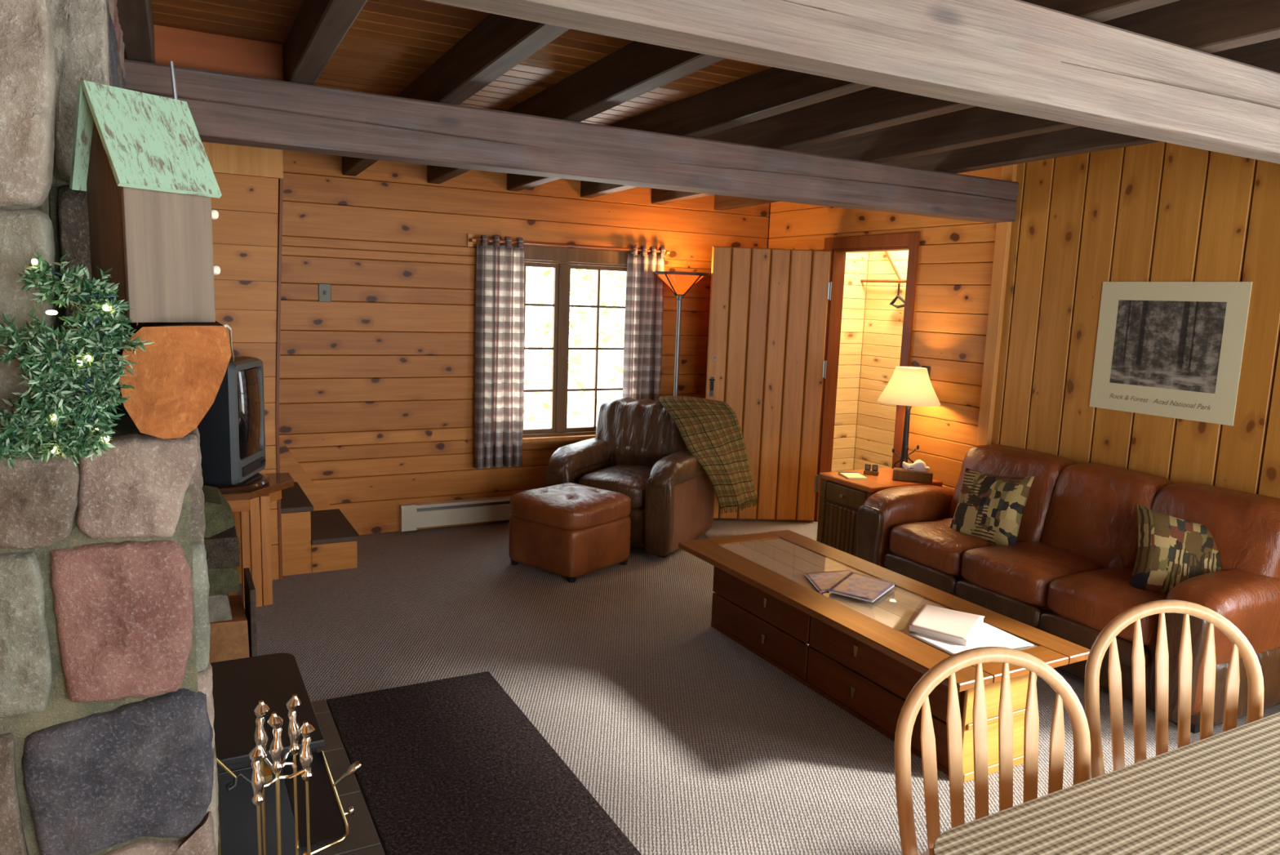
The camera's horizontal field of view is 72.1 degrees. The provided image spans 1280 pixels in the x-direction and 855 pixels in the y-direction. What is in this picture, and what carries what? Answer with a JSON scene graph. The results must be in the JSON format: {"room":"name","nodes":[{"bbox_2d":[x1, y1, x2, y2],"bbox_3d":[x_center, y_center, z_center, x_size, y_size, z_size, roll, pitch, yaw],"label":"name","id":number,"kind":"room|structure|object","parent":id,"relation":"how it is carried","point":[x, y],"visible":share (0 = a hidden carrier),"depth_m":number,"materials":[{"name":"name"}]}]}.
{"room":"cabin living room","nodes":[
{"label":"cabin living room","id":0,"kind":"room"},
{"bbox_2d":[137,173,279,583],"bbox_3d":[-2.706,-0.271,4.299,1.800,2.300,0.050,-2,9,-28],"label":"wall","id":1,"kind":"structure","parent":0,"point":[245,232],"depth_m":4.56,"materials":[{"name":"brown wood"}]},
{"bbox_2d":[201,142,283,178],"bbox_3d":[-2.653,-1.332,4.129,1.815,0.150,0.030,-2,9,-28],"label":"trim","id":2,"kind":"structure","parent":1,"relation":"attached to","point":[231,159],"depth_m":4.46,"materials":[{"name":"brown wood"}]},
{"bbox_2d":[275,177,283,579],"bbox_3d":[-1.930,-0.230,4.723,0.065,2.150,0.060,-2,9,-28],"label":"trim","id":3,"kind":"structure","parent":1,"relation":"attached to","point":[281,180],"depth_m":4.66,"materials":[{"name":"brown wood"}]},
{"bbox_2d":[278,150,770,534],"bbox_3d":[-1.451,-0.537,5.825,5.670,2.470,0.100,-2,9,-28],"label":"wall","id":4,"kind":"structure","parent":0,"point":[376,380],"depth_m":5.75,"materials":[{"name":"brown wood"}]},
{"bbox_2d":[279,436,333,511],"bbox_3d":[-2.172,0.131,5.477,0.720,1.200,0.018,-2,9,-28],"label":"trim","id":5,"kind":"structure","parent":4,"relation":"attached to","point":[289,464],"depth_m":5.52,"materials":[{"name":"brown wood"}]},
{"bbox_2d":[318,283,331,302],"bbox_3d":[-1.949,-0.832,5.438,0.074,0.112,0.020,-2,9,-28],"label":"light switch","id":6,"kind":"object","parent":4,"relation":"attached to","point":[324,289],"visible":1,"depth_m":5.44,"materials":[{"name":"grey metal"}]},
{"bbox_2d":[399,495,511,531],"bbox_3d":[-0.810,0.570,6.262,1.773,0.180,0.062,-2,9,-28],"label":"baseboard heater","id":7,"kind":"object","parent":4,"relation":"attached to","point":[412,516],"visible":0.41,"depth_m":5.99,"materials":[{"name":"beige metal"}]},
{"bbox_2d":[487,243,639,444],"bbox_3d":[-0.551,-0.586,6.270,1.260,1.360,0.160,-2,9,-28],"label":"window","id":8,"kind":"structure","parent":4,"relation":"in","point":[562,260],"depth_m":6.27,"materials":[{"name":"brown wood"}]},
{"bbox_2d":[466,234,670,257],"bbox_3d":[-0.460,-1.259,6.127,1.501,0.080,0.099,-2,9,-28],"label":"curtain rod","id":9,"kind":"object","parent":4,"relation":"attached to","point":[470,239],"visible":0.82,"depth_m":6.03,"materials":[{"name":"brown wood"}]},
{"bbox_2d":[474,235,524,468],"bbox_3d":[-0.939,-0.500,5.954,0.353,1.557,0.092,-2,9,-28],"label":"curtain","id":10,"kind":"object","parent":9,"relation":"hanging from","point":[500,270],"visible":1,"depth_m":5.94,"materials":[{"name":"fabric"}]},
{"bbox_2d":[622,244,665,402],"bbox_3d":[0.037,-0.562,6.472,0.316,1.517,0.090,-2,9,-28],"label":"curtain","id":11,"kind":"object","parent":9,"relation":"hanging from","point":[644,304],"visible":0.72,"depth_m":6.43,"materials":[{"name":"fabric"}]},
{"bbox_2d":[124,0,1277,125],"bbox_3d":[0.379,-1.251,2.342,5.670,0.080,7.680,-2,9,-28],"label":"ceiling","id":12,"kind":"structure","parent":0,"point":[389,44],"depth_m":3.18,"materials":[{"name":"brown wood"}]},
{"bbox_2d":[116,0,155,63],"bbox_3d":[-0.982,-1.061,1.637,0.107,0.185,7.481,-2,9,-28],"label":"joist","id":13,"kind":"object","parent":12,"relation":"attached to","point":[135,18],"visible":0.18,"depth_m":2.56,"materials":[{"name":"brown wood"}]},
{"bbox_2d":[153,24,283,80],"bbox_3d":[-1.493,-1.311,3.129,0.415,0.160,0.020,-2,9,-28],"label":"ceiling panel","id":14,"kind":"object","parent":12,"relation":"attached to","point":[186,48],"visible":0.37,"depth_m":3.11,"materials":[{"name":"brown wood"}]},
{"bbox_2d":[282,0,368,84],"bbox_3d":[-0.541,-1.080,1.872,0.107,0.185,7.481,-2,9,-28],"label":"joist","id":15,"kind":"object","parent":12,"relation":"attached to","point":[318,28],"visible":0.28,"depth_m":2.66,"materials":[{"name":"brown wood"}]},
{"bbox_2d":[342,13,570,176],"bbox_3d":[-0.073,-1.100,2.122,0.112,0.185,7.481,-2,9,-27],"label":"joist","id":16,"kind":"object","parent":12,"relation":"attached to","point":[499,43],"visible":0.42,"depth_m":2.94,"materials":[{"name":"brown wood"}]},
{"bbox_2d":[426,40,725,183],"bbox_3d":[0.377,-1.120,2.363,0.118,0.185,7.482,-2,9,-27],"label":"joist","id":17,"kind":"object","parent":12,"relation":"attached to","point":[637,68],"visible":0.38,"depth_m":3.22,"materials":[{"name":"brown wood"}]},
{"bbox_2d":[506,0,1180,191],"bbox_3d":[0.893,-1.142,2.639,0.093,0.185,7.480,-2,9,-28],"label":"joist","id":18,"kind":"object","parent":12,"relation":"attached to","point":[772,91],"visible":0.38,"depth_m":3.39,"materials":[{"name":"brown wood"}]},
{"bbox_2d":[580,0,1279,198],"bbox_3d":[1.329,-1.161,2.872,0.117,0.185,7.482,-2,9,-27],"label":"joist","id":19,"kind":"object","parent":12,"relation":"attached to","point":[1207,26],"visible":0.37,"depth_m":3.33,"materials":[{"name":"brown wood"}]},
{"bbox_2d":[714,126,1160,210],"bbox_3d":[2.299,-1.203,3.390,0.121,0.185,7.482,-2,9,-27],"label":"joist","id":20,"kind":"object","parent":12,"relation":"attached to","point":[1079,140],"visible":0.31,"depth_m":4.25,"materials":[{"name":"brown wood"}]},
{"bbox_2d":[651,38,1279,204],"bbox_3d":[1.839,-1.183,3.144,0.110,0.185,7.481,-2,9,-28],"label":"joist","id":21,"kind":"object","parent":12,"relation":"attached to","point":[975,126],"visible":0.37,"depth_m":3.94,"materials":[{"name":"brown wood"}]},
{"bbox_2d":[237,516,1279,854],"bbox_3d":[0.749,1.268,2.915,6.670,0.100,7.600,-2,9,-28],"label":"floor","id":22,"kind":"structure","parent":0,"point":[691,741],"depth_m":3.67,"materials":[{"name":"carpet"}]},
{"bbox_2d":[0,0,385,854],"bbox_3d":[-1.430,0.039,1.881,1.739,2.478,2.210,-2,9,-28],"label":"stone fireplace","id":23,"kind":"object","parent":22,"relation":"on","point":[108,746],"visible":0.73,"depth_m":1.48,"materials":[{"name":"stone"}]},
{"bbox_2d":[119,320,231,438],"bbox_3d":[-1.157,-0.196,2.178,0.170,0.187,1.703,-2,9,-28],"label":"log","id":24,"kind":"object","parent":23,"relation":"attached to","point":[179,376],"visible":0.73,"depth_m":1.44,"materials":[{"name":"brown wood"}]},
{"bbox_2d":[0,252,154,471],"bbox_3d":[-0.921,-0.097,1.309,0.353,0.332,0.105,-2,9,-24],"label":"garland","id":25,"kind":"object","parent":24,"relation":"hanging from","point":[51,420],"visible":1,"depth_m":1.32,"materials":[{"name":"green plant"}]},
{"bbox_2d":[69,61,222,322],"bbox_3d":[-0.814,-0.398,1.469,0.163,0.437,0.185,8,10,33],"label":"birdhouse","id":26,"kind":"object","parent":24,"relation":"on","point":[140,159],"visible":0.98,"depth_m":1.43,"materials":[{"name":"brown wood"}]},
{"bbox_2d":[223,323,234,361],"bbox_3d":[-1.341,-0.248,2.887,0.010,0.301,2.966,-2,9,-24],"label":"cable","id":27,"kind":"object","parent":24,"relation":"hanging from","point":[225,325],"visible":0.93,"depth_m":2.44,"materials":[{"name":"white plastic"}]},
{"bbox_2d":[216,756,253,791],"bbox_3d":[-0.902,0.743,1.925,0.112,0.146,0.016,-5,11,-41],"label":"hook","id":28,"kind":"object","parent":23,"relation":"attached to","point":[230,784],"visible":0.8,"depth_m":1.93,"materials":[{"name":"gold metal"}]},
{"bbox_2d":[263,711,306,854],"bbox_3d":[-0.713,0.931,1.745,0.170,0.778,0.170,-2,9,-28],"label":"stand","id":29,"kind":"object","parent":23,"relation":"on","point":[275,721],"visible":0.95,"depth_m":1.70,"materials":[{"name":"gold metal"}]},
{"bbox_2d":[248,742,265,854],"bbox_3d":[-0.734,0.926,1.710,0.044,0.662,0.043,-2,9,-28],"label":"brush","id":30,"kind":"object","parent":29,"relation":"hanging from","point":[258,780],"visible":1,"depth_m":1.66,"materials":[{"name":"gold metal"}]},
{"bbox_2d":[253,699,270,854],"bbox_3d":[-0.745,0.884,1.750,0.032,0.719,0.028,-2,9,-28],"label":"poker","id":31,"kind":"object","parent":29,"relation":"hanging from","point":[262,708],"visible":0.82,"depth_m":1.70,"materials":[{"name":"gold metal"}]},
{"bbox_2d":[285,693,301,854],"bbox_3d":[-0.694,0.889,1.784,0.070,0.735,0.028,-2,9,-28],"label":"shovel","id":32,"kind":"object","parent":29,"relation":"hanging from","point":[292,704],"visible":0.98,"depth_m":1.74,"materials":[{"name":"gold metal"}]},
{"bbox_2d":[299,720,315,854],"bbox_3d":[-0.662,0.910,1.764,0.028,0.683,0.040,7,10,30],"label":"tongs","id":33,"kind":"object","parent":29,"relation":"hanging from","point":[307,729],"visible":1,"depth_m":1.72,"materials":[{"name":"gold metal"}]},
{"bbox_2d":[210,652,361,854],"bbox_3d":[-0.916,0.985,2.236,0.301,0.516,1.009,-2,9,-28],"label":"wood stove","id":34,"kind":"object","parent":23,"relation":"on","point":[239,684],"visible":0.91,"depth_m":2.14,"materials":[{"name":"black metal"}]},
{"bbox_2d":[243,567,257,657],"bbox_3d":[-1.878,0.831,3.672,0.485,0.360,0.320,-2,9,-28],"label":"rack","id":35,"kind":"object","parent":22,"relation":"on","point":[249,587],"visible":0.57,"depth_m":3.65,"materials":[{"name":"black metal"}]},
{"bbox_2d":[208,595,249,662],"bbox_3d":[-1.855,0.877,3.704,0.361,0.222,0.340,-2,9,-28],"label":"log","id":36,"kind":"object","parent":35,"relation":"on","point":[228,639],"visible":0.26,"depth_m":3.61,"materials":[{"name":"brown wood"}]},
{"bbox_2d":[208,592,231,622],"bbox_3d":[-1.869,0.713,3.680,0.278,0.113,0.340,-2,9,-28],"label":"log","id":37,"kind":"object","parent":36,"relation":"on","point":[219,604],"visible":0.22,"depth_m":3.58,"materials":[{"name":"grey stone"}]},
{"bbox_2d":[207,566,239,595],"bbox_3d":[-1.868,0.602,3.674,0.331,0.110,0.340,-2,9,-28],"label":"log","id":38,"kind":"object","parent":37,"relation":"on","point":[224,580],"visible":0.25,"depth_m":3.58,"materials":[{"name":"green stone"}]},
{"bbox_2d":[204,524,239,568],"bbox_3d":[-1.851,0.483,3.640,0.335,0.127,0.340,-2,9,-28],"label":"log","id":39,"kind":"object","parent":38,"relation":"on","point":[222,548],"visible":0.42,"depth_m":3.54,"materials":[{"name":"stone"}]},
{"bbox_2d":[201,484,235,537],"bbox_3d":[-1.848,0.343,3.630,0.302,0.153,0.340,-2,9,-28],"label":"log","id":40,"kind":"object","parent":39,"relation":"on","point":[219,516],"visible":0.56,"depth_m":3.53,"materials":[{"name":"green stone"}]},
{"bbox_2d":[222,472,293,608],"bbox_3d":[-2.211,0.590,4.408,0.910,0.600,0.445,-2,9,-28],"label":"tv stand","id":41,"kind":"object","parent":22,"relation":"on","point":[249,504],"visible":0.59,"depth_m":4.38,"materials":[{"name":"brown wood"}]},
{"bbox_2d":[197,355,269,493],"bbox_3d":[-2.108,-0.026,4.370,0.480,0.635,0.460,1,8,-5],"label":"television","id":42,"kind":"object","parent":41,"relation":"on","point":[232,432],"visible":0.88,"depth_m":4.22,"materials":[{"name":"black plastic"}]},
{"bbox_2d":[280,481,359,575],"bbox_3d":[-2.212,0.399,5.089,1.015,0.780,0.695,-2,9,-28],"label":"staircase","id":43,"kind":"structure","parent":22,"relation":"on","point":[317,540],"depth_m":4.99,"materials":[{"name":"brown wood"}]},
{"bbox_2d":[326,671,641,854],"bbox_3d":[-0.471,1.193,2.733,0.657,0.012,1.965,-2,9,-28],"label":"floor mat","id":44,"kind":"object","parent":22,"relation":"on","point":[454,765],"visible":1,"depth_m":2.91,"materials":[{"name":"black carpet"}]},
{"bbox_2d":[508,482,631,582],"bbox_3d":[-0.417,0.594,5.274,0.570,0.465,0.570,9,11,38],"label":"ottoman","id":45,"kind":"object","parent":22,"relation":"on","point":[570,530],"visible":1,"depth_m":5.07,"materials":[{"name":"orange leather"}]},
{"bbox_2d":[544,396,715,557],"bbox_3d":[-0.035,0.296,5.898,0.939,0.901,0.875,6,9,25],"label":"leather armchair","id":46,"kind":"object","parent":22,"relation":"on","point":[637,451],"visible":0.8,"depth_m":5.72,"materials":[{"name":"brown leather"}]},
{"bbox_2d":[577,463,652,508],"bbox_3d":[-0.079,0.377,5.821,0.520,0.210,0.620,6,9,25],"label":"seat cushion","id":47,"kind":"object","parent":46,"relation":"on","point":[631,480],"depth_m":5.60,"materials":[{"name":"brown leather"}]},
{"bbox_2d":[595,396,688,457],"bbox_3d":[0.089,0.013,6.101,0.800,0.391,0.338,6,9,25],"label":"cushion","id":48,"kind":"object","parent":46,"relation":"on","point":[628,427],"depth_m":6.02,"materials":[{"name":"brown leather"}]},
{"bbox_2d":[658,395,757,514],"bbox_3d":[0.425,0.192,5.915,0.728,0.764,0.568,4,9,12],"label":"throw blanket","id":49,"kind":"object","parent":46,"relation":"on","point":[711,431],"visible":1,"depth_m":5.88,"materials":[{"name":"green fabric"}]},
{"bbox_2d":[653,271,708,395],"bbox_3d":[0.258,-0.217,6.390,0.373,1.792,0.373,1,8,-6],"label":"floor lamp","id":50,"kind":"object","parent":22,"relation":"on","point":[679,282],"visible":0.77,"depth_m":6.22,"materials":[{"name":"grey metal"}]},
{"bbox_2d":[816,466,942,556],"bbox_3d":[1.472,0.583,5.477,0.591,0.560,0.474,-2,9,-28],"label":"end table","id":51,"kind":"object","parent":22,"relation":"on","point":[841,498],"visible":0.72,"depth_m":5.36,"materials":[{"name":"brown wood"}]},
{"bbox_2d":[837,471,866,479],"bbox_3d":[1.312,0.295,5.427,0.124,0.013,0.173,1,8,-8],"label":"pad","id":52,"kind":"object","parent":51,"relation":"on","point":[848,474],"visible":1,"depth_m":5.41,"materials":[{"name":"yellow paper"}]},
{"bbox_2d":[863,463,879,475],"bbox_3d":[1.449,0.263,5.506,0.090,0.064,0.040,5,9,19],"label":"desk calendar","id":53,"kind":"object","parent":51,"relation":"on","point":[867,470],"visible":1,"depth_m":5.49,"materials":[{"name":"brown wood"}]},
{"bbox_2d":[876,366,940,467],"bbox_3d":[1.646,-0.029,5.420,0.376,0.680,0.376,-2,9,-28],"label":"table lamp","id":54,"kind":"object","parent":51,"relation":"on","point":[908,386],"visible":0.88,"depth_m":5.29,"materials":[{"name":"beige fabric"}]},
{"bbox_2d":[892,458,933,483],"bbox_3d":[1.661,0.258,5.346,0.230,0.134,0.084,5,9,17],"label":"tissue box","id":55,"kind":"object","parent":51,"relation":"on","point":[917,471],"visible":1,"depth_m":5.31,"materials":[{"name":"brown wood"}]},
{"bbox_2d":[678,529,1090,782],"bbox_3d":[0.893,0.886,3.756,0.675,0.420,1.760,-2,9,-28],"label":"coffee table","id":56,"kind":"object","parent":22,"relation":"on","point":[860,655],"visible":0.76,"depth_m":3.53,"materials":[{"name":"brown wood"}]},
{"bbox_2d":[804,569,851,592],"bbox_3d":[0.846,0.663,3.802,0.228,0.005,0.305,1,8,-5],"label":"magazine","id":57,"kind":"object","parent":56,"relation":"on","point":[823,581],"visible":0.8,"depth_m":3.83,"materials":[{"name":"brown paper"}]},
{"bbox_2d":[827,571,895,602],"bbox_3d":[0.938,0.668,3.713,0.213,0.015,0.321,8,10,34],"label":"magazine","id":58,"kind":"object","parent":57,"relation":"on","point":[855,584],"visible":1,"depth_m":3.69,"materials":[{"name":"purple paper"}]},
{"bbox_2d":[908,622,1033,654],"bbox_3d":[1.197,0.768,3.183,0.367,0.002,0.236,-2,9,-24],"label":"paper sheet","id":59,"kind":"object","parent":56,"relation":"on","point":[988,635],"visible":0.66,"depth_m":3.17,"materials":[{"name":"white paper"}]},
{"bbox_2d":[908,603,984,645],"bbox_3d":[1.140,0.733,3.293,0.232,0.031,0.294,7,10,32],"label":"booklet","id":60,"kind":"object","parent":59,"relation":"on","point":[958,627],"visible":1,"depth_m":3.26,"materials":[{"name":"beige paper"}]},
{"bbox_2d":[920,847,933,854],"bbox_3d":[1.534,1.081,1.409,1.930,0.754,1.115,-2,9,-28],"label":"dining table","id":61,"kind":"object","parent":22,"relation":"on","point":[929,851],"visible":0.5,"depth_m":1.38,"materials":[{"name":"brown wood"}]},
{"bbox_2d":[933,711,1279,854],"bbox_3d":[1.542,0.792,1.366,2.015,0.181,1.176,-2,9,-28],"label":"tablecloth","id":62,"kind":"object","parent":61,"relation":"on","point":[1219,793],"visible":0.98,"depth_m":1.50,"materials":[{"name":"beige fabric"}]},
{"bbox_2d":[893,645,1090,854],"bbox_3d":[0.695,0.935,1.555,0.422,0.955,0.500,1,8,-6],"label":"chair","id":63,"kind":"object","parent":22,"relation":"on","point":[917,697],"visible":0.82,"depth_m":1.70,"materials":[{"name":"brown wood"}]},
{"bbox_2d":[856,444,1279,733],"bbox_3d":[2.020,0.622,4.312,0.815,0.860,1.967,-2,9,-28],"label":"leather sofa","id":64,"kind":"object","parent":22,"relation":"on","point":[1067,574],"visible":0.78,"depth_m":4.03,"materials":[{"name":"brown leather"}]},
{"bbox_2d":[889,517,992,575],"bbox_3d":[1.676,0.621,4.685,0.540,0.193,0.509,-2,9,-28],"label":"seat cushion","id":65,"kind":"object","parent":64,"relation":"on","point":[926,546],"depth_m":4.55,"materials":[{"name":"brown leather"}]},
{"bbox_2d":[950,467,1035,545],"bbox_3d":[1.810,0.419,4.555,0.216,0.397,0.425,-4,10,-34],"label":"throw pillow","id":66,"kind":"object","parent":64,"relation":"on","point":[990,508],"visible":0.93,"depth_m":4.47,"materials":[{"name":"multicoloured fabric"}]},
{"bbox_2d":[948,444,1075,542],"bbox_3d":[1.998,0.359,4.756,0.331,0.470,0.612,-2,9,-28],"label":"cushion","id":67,"kind":"object","parent":64,"relation":"on","point":[997,460],"depth_m":4.57,"materials":[{"name":"brown leather"}]},
{"bbox_2d":[961,541,1103,605],"bbox_3d":[1.907,0.690,4.259,0.540,0.195,0.499,-2,9,-28],"label":"seat cushion","id":68,"kind":"object","parent":64,"relation":"on","point":[1023,573],"depth_m":4.14,"materials":[{"name":"brown leather"}]},
{"bbox_2d":[1041,462,1172,568],"bbox_3d":[2.258,0.438,4.278,0.326,0.470,0.512,-2,9,-28],"label":"cushion","id":69,"kind":"object","parent":64,"relation":"on","point":[1090,510],"depth_m":4.20,"materials":[{"name":"brown leather"}]},
{"bbox_2d":[1047,567,1167,644],"bbox_3d":[2.136,0.762,3.835,0.540,0.194,0.504,-2,9,-28],"label":"seat cushion","id":70,"kind":"object","parent":64,"relation":"on","point":[1082,601],"depth_m":3.74,"materials":[{"name":"brown leather"}]},
{"bbox_2d":[1128,503,1222,594],"bbox_3d":[2.344,0.578,3.773,0.482,0.420,0.272,5,9,17],"label":"throw pillow","id":71,"kind":"object","parent":64,"relation":"on","point":[1172,550],"visible":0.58,"depth_m":3.73,"materials":[{"name":"multicoloured fabric"}]},
{"bbox_2d":[1151,482,1279,577],"bbox_3d":[2.505,0.513,3.823,0.328,0.470,0.557,-2,9,-28],"label":"cushion","id":72,"kind":"object","parent":64,"relation":"on","point":[1244,526],"depth_m":3.69,"materials":[{"name":"brown leather"}]},
{"bbox_2d":[1084,599,1263,777],"bbox_3d":[1.209,0.905,1.878,0.422,0.955,0.500,3,8,4],"label":"chair","id":73,"kind":"object","parent":22,"relation":"on","point":[1106,637],"visible":0.53,"depth_m":2.02,"materials":[{"name":"brown wood"}]},
{"bbox_2d":[831,252,869,471],"bbox_3d":[1.518,-0.648,7.300,0.960,2.470,0.060,-2,9,-28],"label":"wall","id":74,"kind":"structure","parent":0,"point":[856,264],"depth_m":7.42,"materials":[{"name":"brown wood"}]},
{"bbox_2d":[853,250,908,470],"bbox_3d":[2.036,-0.490,6.342,0.960,2.470,2.260,-2,9,-28],"label":"wall","id":75,"kind":"structure","parent":0,"point":[883,322],"depth_m":7.28,"materials":[{"name":"brown wood"}]},
{"bbox_2d":[860,251,906,282],"bbox_3d":[2.194,-1.260,6.725,0.041,0.317,1.399,-2,9,-28],"label":"closet rod","id":76,"kind":"object","parent":75,"relation":"attached to","point":[900,280],"visible":0.48,"depth_m":7.07,"materials":[{"name":"wood"}]},
{"bbox_2d":[888,283,904,308],"bbox_3d":[2.053,-1.045,6.987,0.024,0.197,0.178,-2,9,-28],"label":"clothes hanger","id":77,"kind":"object","parent":76,"relation":"hanging from","point":[897,296],"visible":0.89,"depth_m":6.98,"materials":[{"name":"brown wood"}]},
{"bbox_2d":[768,141,1279,517],"bbox_3d":[2.786,-0.096,3.837,0.108,2.470,7.680,-2,9,-28],"label":"wall","id":78,"kind":"structure","parent":0,"point":[1157,211],"depth_m":4.58,"materials":[{"name":"brown wood"}]},
{"bbox_2d":[705,246,831,520],"bbox_3d":[0.908,-0.290,6.340,0.860,1.965,0.093,2,8,-3],"label":"door","id":79,"kind":"structure","parent":78,"relation":"in","point":[768,307],"depth_m":6.32,"materials":[{"name":"brown wood"}]},
{"bbox_2d":[813,231,919,521],"bbox_3d":[1.561,-0.273,6.110,0.132,2.075,0.900,-2,9,-28],"label":"trim","id":80,"kind":"structure","parent":78,"relation":"attached to","point":[839,246],"depth_m":6.29,"materials":[{"name":"brown wood"}]},
{"bbox_2d":[921,365,930,377],"bbox_3d":[1.796,-0.326,5.550,0.020,0.120,0.070,-2,9,-28],"label":"light switch","id":81,"kind":"object","parent":78,"relation":"attached to","point":[925,366],"visible":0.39,"depth_m":5.52,"materials":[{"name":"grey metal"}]},
{"bbox_2d":[976,164,1017,445],"bbox_3d":[2.031,-0.307,5.097,0.034,2.470,0.085,-2,9,-28],"label":"trim","id":82,"kind":"structure","parent":78,"relation":"attached to","point":[1002,237],"depth_m":5.04,"materials":[{"name":"brown wood"}]},
{"bbox_2d":[1088,281,1252,426],"bbox_3d":[2.509,-0.374,4.209,0.007,0.639,0.702,-2,9,-28],"label":"print","id":83,"kind":"object","parent":78,"relation":"attached to","point":[1173,349],"visible":1,"depth_m":4.17,"materials":[{"name":"beige paper"}]},
{"label":"outside","id":84,"kind":"structure","parent":0,"visible":0},
{"bbox_2d":[523,369,622,429],"bbox_3d":[-4.001,-0.100,13.849,22.000,0.100,16.100,-2,9,-28],"label":"ground","id":85,"kind":"structure","parent":84,"point":[577,420],"depth_m":18.18,"materials":[{"name":"beige"}]},
{"bbox_2d":[523,266,588,429],"bbox_3d":[-1.061,-1.177,9.076,1.190,3.625,1.070,-2,9,-28],"label":"tree","id":86,"kind":"object","parent":85,"relation":"on","point":[532,411],"visible":0.19,"depth_m":9.10,"materials":[{"name":"beige plant"}]},
{"bbox_2d":[542,268,626,426],"bbox_3d":[-0.591,-1.259,10.413,1.206,3.432,1.149,5,9,18],"label":"tree","id":87,"kind":"object","parent":85,"relation":"on","point":[589,375],"visible":0.41,"depth_m":10.39,"materials":[{"name":"beige plant"}]},
{"bbox_3d":[-2.096,0.123,1.172,0.100,2.470,7.580,-2,9,-28],"label":"wall","id":88,"kind":"structure","parent":0,"visible":0},
{"bbox_2d":[123,59,1018,222],"bbox_3d":[-0.342,-1.159,3.668,5.440,0.219,0.165,-2,9,-28],"label":"ceiling beam","id":89,"kind":"structure","parent":88,"relation":"attached to","point":[226,108],"depth_m":3.55,"materials":[{"name":"grey wood"}]},
{"bbox_2d":[424,0,1279,164],"bbox_3d":[0.591,-0.883,1.966,5.460,0.224,0.125,-2,9,-28],"label":"ceiling beam","id":90,"kind":"structure","parent":88,"relation":"attached to","point":[1014,56],"depth_m":2.02,"materials":[{"name":"grey wood"}]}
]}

